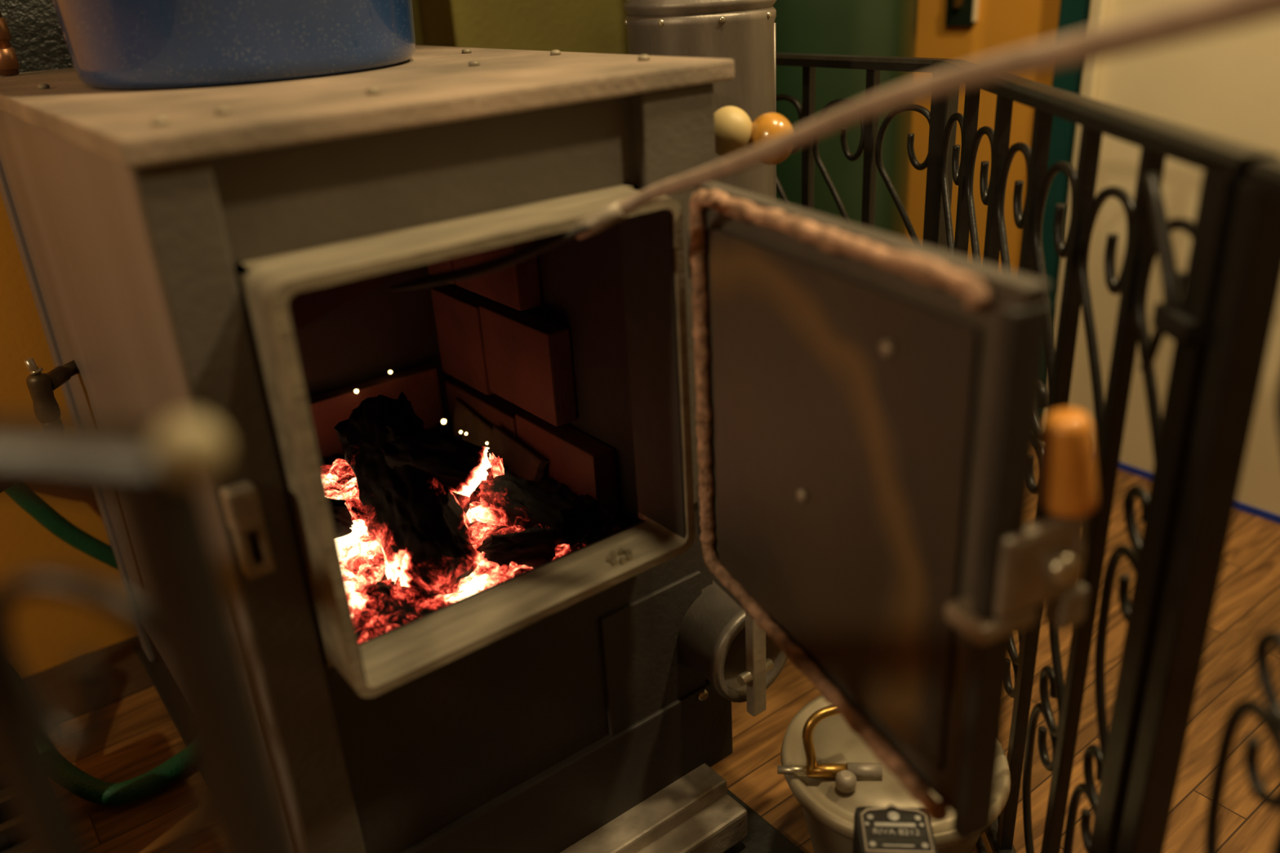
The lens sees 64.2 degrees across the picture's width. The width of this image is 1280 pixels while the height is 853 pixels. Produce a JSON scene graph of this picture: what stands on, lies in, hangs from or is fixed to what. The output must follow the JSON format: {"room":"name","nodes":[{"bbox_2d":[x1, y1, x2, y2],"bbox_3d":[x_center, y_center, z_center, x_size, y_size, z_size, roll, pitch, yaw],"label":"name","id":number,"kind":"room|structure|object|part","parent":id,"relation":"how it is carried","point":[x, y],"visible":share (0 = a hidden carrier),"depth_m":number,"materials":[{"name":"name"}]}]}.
{"room":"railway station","nodes":[
{"label":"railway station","id":0,"kind":"room"},
{"bbox_2d":[0,192,137,675],"bbox_3d":[-2.000,-0.519,0.875,3.480,2.650,0.270,-20,29,-33],"label":"wall","id":1,"kind":"structure","parent":0,"point":[50,630],"depth_m":1.77,"materials":[{"name":"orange paint"}]},
{"bbox_2d":[0,0,74,72],"bbox_3d":[-0.811,-0.948,1.493,0.675,0.910,0.013,-20,29,-33],"label":"shield","id":2,"kind":"object","parent":1,"relation":"attached to","point":[37,40],"visible":0.02,"depth_m":1.54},
{"bbox_2d":[4,489,118,569],"bbox_3d":[-1.032,0.132,1.652,0.786,0.707,0.070,-24,32,-38],"label":"garden hose","id":3,"kind":"object","parent":1,"relation":"hanging from","point":[31,503],"visible":0.36,"depth_m":1.70,"materials":[{"name":"green rubber"}]},
{"bbox_2d":[30,634,154,721],"bbox_3d":[-1.749,0.737,1.279,3.380,0.004,0.180,-20,29,-33],"label":"trim","id":4,"kind":"structure","parent":1,"relation":"attached to","point":[124,675],"depth_m":1.81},
{"bbox_2d":[412,0,424,45],"bbox_3d":[-0.174,-1.288,2.329,1.420,2.650,0.100,-20,29,-33],"label":"wall","id":5,"kind":"structure","parent":0,"point":[416,13],"depth_m":2.18,"materials":[{"name":"green paint"}]},
{"bbox_2d":[418,0,628,54],"bbox_3d":[-0.029,-1.276,2.284,1.045,2.650,0.150,-20,29,-33],"label":"wall column","id":6,"kind":"structure","parent":0,"point":[591,26],"depth_m":2.18,"materials":[{"name":"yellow paint"}]},
{"bbox_2d":[53,448,1279,852],"bbox_3d":[-0.058,1.138,0.238,4.900,0.060,4.750,-20,29,-33],"label":"floor","id":7,"kind":"structure","parent":0,"point":[140,735],"depth_m":1.58,"materials":[{"name":"brown wood"}]},
{"bbox_2d":[0,782,29,852],"bbox_3d":[-0.795,0.593,1.219,0.227,0.209,0.554,-20,29,-33],"label":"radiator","id":8,"kind":"object","parent":7,"relation":"on","point":[11,839],"visible":0.02,"depth_m":1.21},
{"bbox_2d":[41,734,194,806],"bbox_3d":[-0.972,0.286,1.431,0.636,0.608,0.254,-15,27,-24],"label":"garden hose","id":9,"kind":"object","parent":7,"relation":"on","point":[86,787],"visible":0.4,"depth_m":1.52,"materials":[{"name":"green rubber"}]},
{"bbox_2d":[0,413,297,852],"bbox_3d":[-0.500,0.418,0.641,0.792,0.969,0.030,3,25,14],"label":"railing","id":10,"kind":"object","parent":7,"relation":"on","point":[153,473],"visible":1,"depth_m":0.39,"materials":[{"name":"metal"}]},
{"bbox_3d":[-0.528,-0.009,0.449,0.493,0.018,0.619,-20,29,-33],"label":"rail","id":11,"kind":"part","parent":10,"relation":"part of","materials":[{"name":"metal"}]},
{"bbox_3d":[-0.146,0.448,0.555,0.021,0.945,0.021,3,25,14],"label":"post","id":12,"kind":"part","parent":10,"relation":"part of","materials":[{"name":"metal"}]},
{"bbox_2d":[133,643,804,852],"bbox_3d":[-0.251,0.543,1.497,0.587,0.010,1.490,-20,29,-33],"label":"hearth pad","id":13,"kind":"object","parent":7,"relation":"on","point":[762,837],"visible":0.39,"depth_m":1.42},
{"bbox_2d":[0,44,1097,852],"bbox_3d":[-0.229,0.069,1.312,0.688,1.003,1.549,-20,29,-33],"label":"wood stove","id":14,"kind":"object","parent":13,"relation":"on","point":[811,433],"visible":0.93,"depth_m":0.98,"materials":[{"name":"paint"}]},
{"bbox_2d":[0,10,20,75],"bbox_3d":[-0.962,-1.258,1.145,0.032,1.642,0.031,-20,29,-33],"label":"copper pipe","id":15,"kind":"object","parent":14,"relation":"on","point":[9,63],"visible":1,"depth_m":1.46,"materials":[{"name":"orange metal"}]},
{"bbox_2d":[0,356,78,493],"bbox_3d":[-0.865,0.022,1.347,0.049,0.175,0.335,9,27,25],"label":"valve","id":16,"kind":"object","parent":14,"relation":"attached to","point":[41,386],"visible":0.41,"depth_m":1.40,"materials":[{"name":"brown metal"}]},
{"bbox_3d":[-0.826,-0.081,1.389,0.019,0.027,0.019,-20,29,-33],"label":"valve stem","id":17,"kind":"part","parent":16,"relation":"part of","materials":[{"name":"metal"}]},
{"bbox_3d":[-0.912,-0.029,1.643,0.011,0.965,0.058,-20,29,-33],"label":"corner post","id":18,"kind":"part","parent":14,"relation":"part of","materials":[{"name":"metal"}]},
{"bbox_3d":[-0.639,0.063,1.305,0.012,0.885,0.938,-20,29,-33],"label":"panel","id":19,"kind":"part","parent":14,"relation":"part of","materials":[{"name":"paint"}]},
{"bbox_3d":[-0.371,0.233,0.989,0.011,0.965,0.060,-20,29,-33],"label":"corner post","id":20,"kind":"part","parent":14,"relation":"part of","materials":[{"name":"metal"}]},
{"bbox_2d":[52,0,415,89],"bbox_3d":[-0.489,-0.572,1.222,0.438,0.278,0.438,-20,29,-33],"label":"stock pot","id":21,"kind":"object","parent":14,"relation":"on","point":[111,44],"visible":1,"depth_m":1.10,"materials":[{"name":"blue metal"}]},
{"bbox_3d":[-0.450,-0.438,1.285,0.605,0.022,1.022,-20,29,-33],"label":"plate","id":22,"kind":"part","parent":14,"relation":"part of","materials":[{"name":"grey metal"}]},
{"bbox_3d":[-0.150,-0.061,1.032,0.539,0.490,0.010,-20,29,-33],"label":"panel","id":23,"kind":"part","parent":14,"relation":"part of","materials":[{"name":"paint"}]},
{"bbox_2d":[440,418,446,424],"bbox_3d":[-0.298,-0.007,1.550,0.008,0.009,0.008,-20,29,-33],"label":"sparks","id":24,"kind":"object","parent":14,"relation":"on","point":[443,421],"visible":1,"depth_m":1.55},
{"bbox_2d":[453,397,493,454],"bbox_3d":[-0.255,0.050,1.565,0.082,0.126,0.206,-20,29,-33],"label":"slab","id":25,"kind":"object","parent":14,"relation":"in","point":[479,432],"visible":0.27,"depth_m":1.58,"materials":[{"name":"brown brick"}]},
{"bbox_2d":[320,422,628,643],"bbox_3d":[-0.324,0.137,1.348,0.459,0.108,0.541,-20,29,-33],"label":"embers","id":26,"kind":"object","parent":14,"relation":"in","point":[380,605],"visible":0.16,"depth_m":1.25,"materials":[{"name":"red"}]},
{"bbox_2d":[331,494,342,498],"bbox_3d":[-0.406,0.095,1.363,0.016,0.008,0.008,-9,25,-12],"label":"coal","id":27,"kind":"object","parent":26,"relation":"on","point":[338,496],"visible":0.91,"depth_m":1.36,"materials":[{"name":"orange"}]},
{"bbox_2d":[331,458,346,466],"bbox_3d":[-0.430,0.057,1.468,0.022,0.018,0.022,4,25,16],"label":"coal","id":28,"kind":"object","parent":26,"relation":"on","point":[338,460],"visible":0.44,"depth_m":1.47,"materials":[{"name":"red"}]},
{"bbox_2d":[328,497,353,537],"bbox_3d":[-0.419,0.112,1.266,0.116,0.103,0.072,-11,25,-16],"label":"log","id":29,"kind":"object","parent":26,"relation":"on","point":[343,522],"visible":0.16,"depth_m":1.27,"materials":[{"name":"black wood"}]},
{"bbox_2d":[328,462,355,479],"bbox_3d":[-0.419,0.065,1.451,0.043,0.029,0.036,-7,24,-7],"label":"coal","id":30,"kind":"object","parent":26,"relation":"on","point":[337,471],"visible":0.56,"depth_m":1.44,"materials":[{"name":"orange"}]},
{"bbox_2d":[337,537,349,544],"bbox_3d":[-0.368,0.141,1.266,0.012,0.006,0.014,-14,26,-22],"label":"coal","id":31,"kind":"object","parent":26,"relation":"on","point":[342,540],"visible":1,"depth_m":1.26,"materials":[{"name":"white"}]},
{"bbox_2d":[336,474,355,487],"bbox_3d":[-0.409,0.081,1.431,0.032,0.025,0.031,17,31,38],"label":"coal","id":32,"kind":"object","parent":26,"relation":"on","point":[342,481],"visible":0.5,"depth_m":1.43,"materials":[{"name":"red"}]},
{"bbox_2d":[343,533,355,538],"bbox_3d":[-0.364,0.139,1.280,0.015,0.013,0.015,-13,26,-19],"label":"coal","id":33,"kind":"object","parent":26,"relation":"on","point":[351,535],"visible":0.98,"depth_m":1.28,"materials":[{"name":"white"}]},
{"bbox_2d":[345,574,359,590],"bbox_3d":[-0.349,0.185,1.196,0.038,0.026,0.033,-25,32,-39],"label":"coal","id":34,"kind":"object","parent":26,"relation":"on","point":[352,582],"visible":0.3,"depth_m":1.19,"materials":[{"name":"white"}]},
{"bbox_2d":[351,484,359,500],"bbox_3d":[-0.366,0.089,1.372,0.036,0.033,0.040,8,27,24],"label":"coal","id":35,"kind":"object","parent":26,"relation":"on","point":[355,493],"visible":0.16,"depth_m":1.36,"materials":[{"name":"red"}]},
{"bbox_2d":[351,519,364,534],"bbox_3d":[-0.363,0.129,1.307,0.022,0.020,0.021,-15,27,-24],"label":"coal","id":36,"kind":"object","parent":26,"relation":"on","point":[359,524],"visible":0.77,"depth_m":1.30,"materials":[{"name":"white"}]},
{"bbox_2d":[359,564,368,569],"bbox_3d":[-0.334,0.172,1.239,0.015,0.008,0.011,-11,25,-15],"label":"coal","id":37,"kind":"object","parent":26,"relation":"on","point":[362,565],"visible":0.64,"depth_m":1.24,"materials":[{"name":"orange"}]},
{"bbox_2d":[360,533,368,539],"bbox_3d":[-0.348,0.141,1.288,0.010,0.008,0.009,-3,24,1],"label":"coal","id":38,"kind":"object","parent":26,"relation":"on","point":[365,535],"visible":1,"depth_m":1.29,"materials":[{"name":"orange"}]},
{"bbox_2d":[364,550,375,559],"bbox_3d":[-0.330,0.157,1.251,0.015,0.012,0.012,0,25,9],"label":"coal","id":39,"kind":"object","parent":26,"relation":"on","point":[369,554],"visible":1,"depth_m":1.25,"materials":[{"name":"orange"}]},
{"bbox_2d":[360,626,382,641],"bbox_3d":[-0.296,0.234,1.129,0.025,0.019,0.026,-9,25,-13],"label":"coal","id":40,"kind":"object","parent":26,"relation":"on","point":[370,633],"visible":0.51,"depth_m":1.13,"materials":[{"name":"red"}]},
{"bbox_2d":[361,566,385,584],"bbox_3d":[-0.317,0.177,1.216,0.032,0.025,0.022,14,30,34],"label":"coal","id":41,"kind":"object","parent":26,"relation":"on","point":[373,575],"visible":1,"depth_m":1.21,"materials":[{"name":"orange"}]},
{"bbox_2d":[370,563,386,568],"bbox_3d":[-0.317,0.170,1.225,0.016,0.013,0.032,10,28,27],"label":"coal","id":42,"kind":"object","parent":26,"relation":"on","point":[380,565],"visible":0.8,"depth_m":1.22,"materials":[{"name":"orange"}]},
{"bbox_2d":[385,623,399,631],"bbox_3d":[-0.272,0.228,1.137,0.025,0.020,0.024,-9,25,-11],"label":"coal","id":43,"kind":"object","parent":26,"relation":"on","point":[391,626],"visible":0.21,"depth_m":1.13,"materials":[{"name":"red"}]},
{"bbox_2d":[333,391,478,598],"bbox_3d":[-0.296,0.083,1.281,0.111,0.205,0.268,-16,27,-25],"label":"log","id":44,"kind":"object","parent":26,"relation":"on","point":[422,535],"visible":0.84,"depth_m":1.24,"materials":[{"name":"black wood"}]},
{"bbox_2d":[379,423,491,497],"bbox_3d":[-0.257,0.041,1.277,0.137,0.094,0.070,0,25,8],"label":"log","id":45,"kind":"object","parent":44,"relation":"on","point":[460,465],"visible":0.96,"depth_m":1.25,"materials":[{"name":"black wood"}]},
{"bbox_2d":[405,613,422,620],"bbox_3d":[-0.261,0.219,1.175,0.021,0.009,0.014,-6,24,-5],"label":"coal","id":46,"kind":"object","parent":26,"relation":"on","point":[411,616],"visible":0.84,"depth_m":1.17,"materials":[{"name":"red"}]},
{"bbox_2d":[426,475,470,528],"bbox_3d":[-0.237,0.108,1.281,0.069,0.119,0.038,4,25,16],"label":"log","id":47,"kind":"object","parent":26,"relation":"on","point":[437,486],"visible":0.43,"depth_m":1.26,"materials":[{"name":"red wood"}]},
{"bbox_2d":[444,590,463,602],"bbox_3d":[-0.215,0.202,1.202,0.030,0.010,0.018,-6,24,-6],"label":"coal","id":48,"kind":"object","parent":26,"relation":"on","point":[452,597],"visible":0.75,"depth_m":1.20,"materials":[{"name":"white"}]},
{"bbox_2d":[458,587,477,598],"bbox_3d":[-0.202,0.198,1.204,0.020,0.016,0.021,11,28,29],"label":"coal","id":49,"kind":"object","parent":26,"relation":"on","point":[467,593],"visible":0.56,"depth_m":1.20,"materials":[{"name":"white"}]},
{"bbox_2d":[469,501,480,510],"bbox_3d":[-0.213,0.105,1.339,0.024,0.018,0.027,-16,27,-25],"label":"coal","id":50,"kind":"object","parent":26,"relation":"on","point":[473,504],"visible":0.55,"depth_m":1.33,"materials":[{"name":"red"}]},
{"bbox_2d":[451,451,503,514],"bbox_3d":[-0.229,0.087,1.360,0.047,0.079,0.132,10,28,28],"label":"log","id":51,"kind":"object","parent":26,"relation":"on","point":[464,501],"visible":0.12,"depth_m":1.33,"materials":[{"name":"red wood"}]},
{"bbox_2d":[475,496,479,502],"bbox_3d":[-0.229,0.104,1.353,0.040,0.026,0.051,-1,24,5],"label":"coal","id":52,"kind":"object","parent":26,"relation":"on","point":[477,500],"visible":0.14,"depth_m":1.35,"materials":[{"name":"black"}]},
{"bbox_2d":[468,520,492,545],"bbox_3d":[-0.209,0.136,1.286,0.036,0.027,0.048,5,25,20],"label":"coal","id":53,"kind":"object","parent":26,"relation":"on","point":[478,531],"visible":0.62,"depth_m":1.28,"materials":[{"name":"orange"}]},
{"bbox_2d":[509,561,517,568],"bbox_3d":[-0.154,0.169,1.236,0.010,0.010,0.011,-23,30,-36],"label":"coal","id":54,"kind":"object","parent":26,"relation":"on","point":[512,565],"visible":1,"depth_m":1.23,"materials":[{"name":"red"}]},
{"bbox_2d":[511,524,524,530],"bbox_3d":[-0.156,0.130,1.301,0.016,0.011,0.016,-9,25,-12],"label":"coal","id":55,"kind":"object","parent":26,"relation":"on","point":[516,527],"visible":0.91,"depth_m":1.29,"materials":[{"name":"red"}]},
{"bbox_2d":[513,528,525,533],"bbox_3d":[-0.153,0.137,1.292,0.020,0.015,0.025,10,28,28],"label":"coal","id":56,"kind":"object","parent":26,"relation":"on","point":[521,530],"visible":0.18,"depth_m":1.29,"materials":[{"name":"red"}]},
{"bbox_2d":[475,527,567,568],"bbox_3d":[-0.146,0.158,1.267,0.116,0.073,0.061,-1,24,5],"label":"log","id":57,"kind":"object","parent":26,"relation":"on","point":[532,548],"visible":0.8,"depth_m":1.24,"materials":[{"name":"black wood"}]},
{"bbox_2d":[511,568,531,577],"bbox_3d":[-0.139,0.179,1.216,0.030,0.026,0.033,-1,24,5],"label":"coal","id":58,"kind":"object","parent":26,"relation":"on","point":[519,571],"visible":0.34,"depth_m":1.21,"materials":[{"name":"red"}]},
{"bbox_2d":[515,515,528,523],"bbox_3d":[-0.136,0.117,1.317,0.050,0.036,0.040,-8,25,-9],"label":"coal","id":59,"kind":"object","parent":26,"relation":"on","point":[520,519],"visible":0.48,"depth_m":1.29,"materials":[{"name":"black"}]},
{"bbox_2d":[470,469,580,533],"bbox_3d":[-0.147,0.112,1.330,0.142,0.102,0.072,4,25,17],"label":"log","id":60,"kind":"object","parent":26,"relation":"on","point":[503,498],"visible":0.84,"depth_m":1.31,"materials":[{"name":"black wood"}]},
{"bbox_2d":[488,453,504,477],"bbox_3d":[-0.184,0.068,1.349,0.028,0.079,0.018,-20,29,-33],"label":"glowing splinter","id":61,"kind":"object","parent":60,"relation":"on","point":[497,468],"visible":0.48,"depth_m":1.33,"materials":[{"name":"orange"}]},
{"bbox_2d":[532,524,550,528],"bbox_3d":[-0.124,0.141,1.288,0.041,0.030,0.034,-17,28,-28],"label":"coal","id":62,"kind":"object","parent":26,"relation":"on","point":[538,526],"visible":0.16,"depth_m":1.29,"materials":[{"name":"black"}]},
{"bbox_2d":[551,543,570,559],"bbox_3d":[-0.103,0.158,1.255,0.032,0.029,0.028,-11,25,-16],"label":"coal","id":63,"kind":"object","parent":26,"relation":"on","point":[560,549],"visible":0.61,"depth_m":1.25,"materials":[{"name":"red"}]},
{"bbox_2d":[568,542,586,551],"bbox_3d":[-0.076,0.154,1.253,0.024,0.025,0.030,-11,25,-16],"label":"coal","id":64,"kind":"object","parent":26,"relation":"on","point":[578,545],"visible":0.33,"depth_m":1.25,"materials":[{"name":"black"}]},
{"bbox_3d":[-0.118,0.345,1.204,0.539,0.397,0.010,-20,29,-33],"label":"panel","id":65,"kind":"part","parent":14,"relation":"part of","materials":[{"name":"black paint"}]},
{"bbox_2d":[491,425,548,481],"bbox_3d":[-0.192,0.079,1.494,0.066,0.120,0.137,-20,29,-33],"label":"slab","id":66,"kind":"object","parent":14,"relation":"in","point":[522,460],"visible":0.32,"depth_m":1.48,"materials":[{"name":"brown brick"}]},
{"bbox_3d":[-0.095,0.561,1.271,0.490,0.055,0.067,-20,29,-33],"label":"ash drawer","id":67,"kind":"part","parent":14,"relation":"part of","materials":[{"name":"grey metal"}]},
{"bbox_2d":[623,0,776,199],"bbox_3d":[-0.001,-0.926,1.197,0.356,2.378,0.232,-20,29,-33],"label":"flue pipe","id":68,"kind":"object","parent":14,"relation":"attached to","point":[744,32],"visible":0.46,"depth_m":1.34,"materials":[{"name":"metal"}]},
{"bbox_3d":[0.101,-0.332,1.149,0.048,0.057,0.057,-20,29,-33],"label":"damper knob","id":69,"kind":"part","parent":14,"relation":"part of","materials":[{"name":"brown wood"}]},
{"bbox_3d":[0.147,-0.322,1.142,0.048,0.057,0.057,-20,29,-33],"label":"damper knob","id":70,"kind":"part","parent":14,"relation":"part of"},
{"bbox_2d":[390,0,1279,290],"bbox_3d":[0.071,-0.189,0.754,0.747,0.263,0.142,17,32,38],"label":"fire poker","id":71,"kind":"object","parent":14,"relation":"on","point":[1190,19],"visible":1,"depth_m":0.61,"materials":[{"name":"metal"}]},
{"bbox_3d":[-0.140,-0.164,0.970,0.208,0.064,0.040,2,25,12],"label":"blade","id":72,"kind":"part","parent":71,"relation":"part of","materials":[{"name":"metal"}]},
{"bbox_3d":[0.157,0.046,0.905,0.005,0.382,0.362,-14,26,-22],"label":"plate","id":73,"kind":"part","parent":14,"relation":"part of","materials":[{"name":"grey metal"}]},
{"bbox_3d":[0.167,0.043,0.909,0.016,0.452,0.432,-14,26,-22],"label":"door","id":74,"kind":"part","parent":14,"relation":"part of","materials":[{"name":"paint"}]},
{"bbox_3d":[0.299,0.025,0.707,0.042,0.076,0.038,-20,29,-33],"label":"door handle","id":75,"kind":"part","parent":14,"relation":"part of","materials":[{"name":"brown wood"}]},
{"bbox_3d":[0.305,0.054,0.722,0.033,0.136,0.015,-9,25,-12],"label":"handle rod","id":76,"kind":"part","parent":14,"relation":"part of","materials":[{"name":"grey metal"}]},
{"bbox_2d":[773,0,918,239],"bbox_3d":[0.345,-0.871,2.218,0.500,1.915,0.500,-20,29,-33],"label":"wall","id":77,"kind":"structure","parent":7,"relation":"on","point":[880,28],"depth_m":2.06,"materials":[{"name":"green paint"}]},
{"bbox_2d":[777,695,1010,852],"bbox_3d":[0.315,0.453,1.279,0.275,0.290,0.275,-20,29,-33],"label":"metal container","id":78,"kind":"object","parent":7,"relation":"on","point":[818,744],"visible":0.52,"depth_m":1.21,"materials":[{"name":"metal"}]},
{"bbox_2d":[835,770,937,852],"bbox_3d":[0.276,0.518,1.161,0.085,0.253,0.174,-3,24,2],"label":"nameplate","id":79,"kind":"object","parent":78,"relation":"attached to","point":[886,829],"visible":1,"depth_m":1.07,"materials":[{"name":"black metal"}]},
{"bbox_3d":[0.242,0.415,1.198,0.024,0.018,0.024,-20,29,-33],"label":"knob","id":80,"kind":"part","parent":79,"relation":"part of","materials":[{"name":"grey metal"}]},
{"bbox_2d":[975,835,987,852],"bbox_3d":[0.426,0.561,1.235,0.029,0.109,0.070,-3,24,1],"label":"shovel","id":81,"kind":"object","parent":7,"relation":"on","point":[980,848],"visible":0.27,"depth_m":1.23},
{"bbox_2d":[776,52,1279,852],"bbox_3d":[0.354,-0.020,1.502,0.263,0.962,1.362,-10,25,-14],"label":"railing","id":82,"kind":"object","parent":7,"relation":"on","point":[1186,314],"visible":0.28,"depth_m":0.97,"materials":[{"name":"metal"}]},
{"bbox_3d":[0.446,-0.055,1.590,0.027,0.945,0.027,-20,29,-33],"label":"post","id":83,"kind":"part","parent":82,"relation":"part of","materials":[{"name":"metal"}]},
{"bbox_3d":[0.381,0.380,1.691,0.250,0.014,1.326,-10,25,-14],"label":"rail","id":84,"kind":"part","parent":82,"relation":"part of","materials":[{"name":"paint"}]},
{"bbox_3d":[0.331,-0.448,1.304,0.258,0.017,1.351,-10,25,-14],"label":"rail","id":85,"kind":"part","parent":82,"relation":"part of","materials":[{"name":"metal"}]},
{"bbox_3d":[0.444,0.253,0.906,0.033,0.945,0.033,-3,24,1],"label":"post","id":86,"kind":"part","parent":82,"relation":"part of","materials":[{"name":"metal"}]},
{"bbox_3d":[0.402,-0.077,0.767,0.010,0.019,0.050,-3,24,1],"label":"latch plate","id":87,"kind":"part","parent":82,"relation":"part of","materials":[{"name":"black metal"}]},
{"bbox_2d":[1094,453,1279,524],"bbox_3d":[2.050,0.554,1.151,0.005,0.016,3.470,-20,29,-33],"label":"tape","id":88,"kind":"object","parent":7,"relation":"on","point":[1268,516],"visible":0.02,"depth_m":2.12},
{"bbox_2d":[1116,158,1279,852],"bbox_3d":[0.442,0.371,0.592,0.035,0.935,0.616,-3,24,2],"label":"metal railing","id":89,"kind":"object","parent":7,"relation":"on","point":[1250,289],"visible":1,"depth_m":0.76,"materials":[{"name":"metal"}]},
{"bbox_3d":[0.416,-0.047,0.403,0.032,0.017,0.590,-3,24,1],"label":"rail","id":90,"kind":"part","parent":89,"relation":"part of","materials":[{"name":"metal"}]},
{"bbox_2d":[906,0,1279,515],"bbox_3d":[1.740,-0.786,0.956,0.080,2.650,4.550,-20,29,-33],"label":"wall","id":91,"kind":"structure","parent":0,"point":[1225,84],"depth_m":2.10,"materials":[{"name":"beige paint"}]},
{"bbox_2d":[945,0,978,26],"bbox_3d":[0.721,-0.965,2.295,0.028,0.120,0.081,-20,29,-33],"label":"light switch","id":92,"kind":"object","parent":91,"relation":"attached to","point":[958,12],"visible":1,"depth_m":2.30,"materials":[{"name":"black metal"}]},
{"bbox_2d":[1035,0,1090,425],"bbox_3d":[0.903,-1.186,1.957,0.095,2.650,0.070,-20,29,-33],"label":"trim","id":93,"kind":"structure","parent":91,"relation":"attached to","point":[1073,16],"depth_m":2.19,"materials":[{"name":"teal paint"}]},
{"bbox_2d":[1041,0,1109,443],"bbox_3d":[0.898,-1.158,1.895,0.025,2.650,0.028,-20,29,-33],"label":"trim","id":94,"kind":"structure","parent":91,"relation":"attached to","point":[1098,14],"depth_m":2.10,"materials":[{"name":"beige paint"}]}
]}

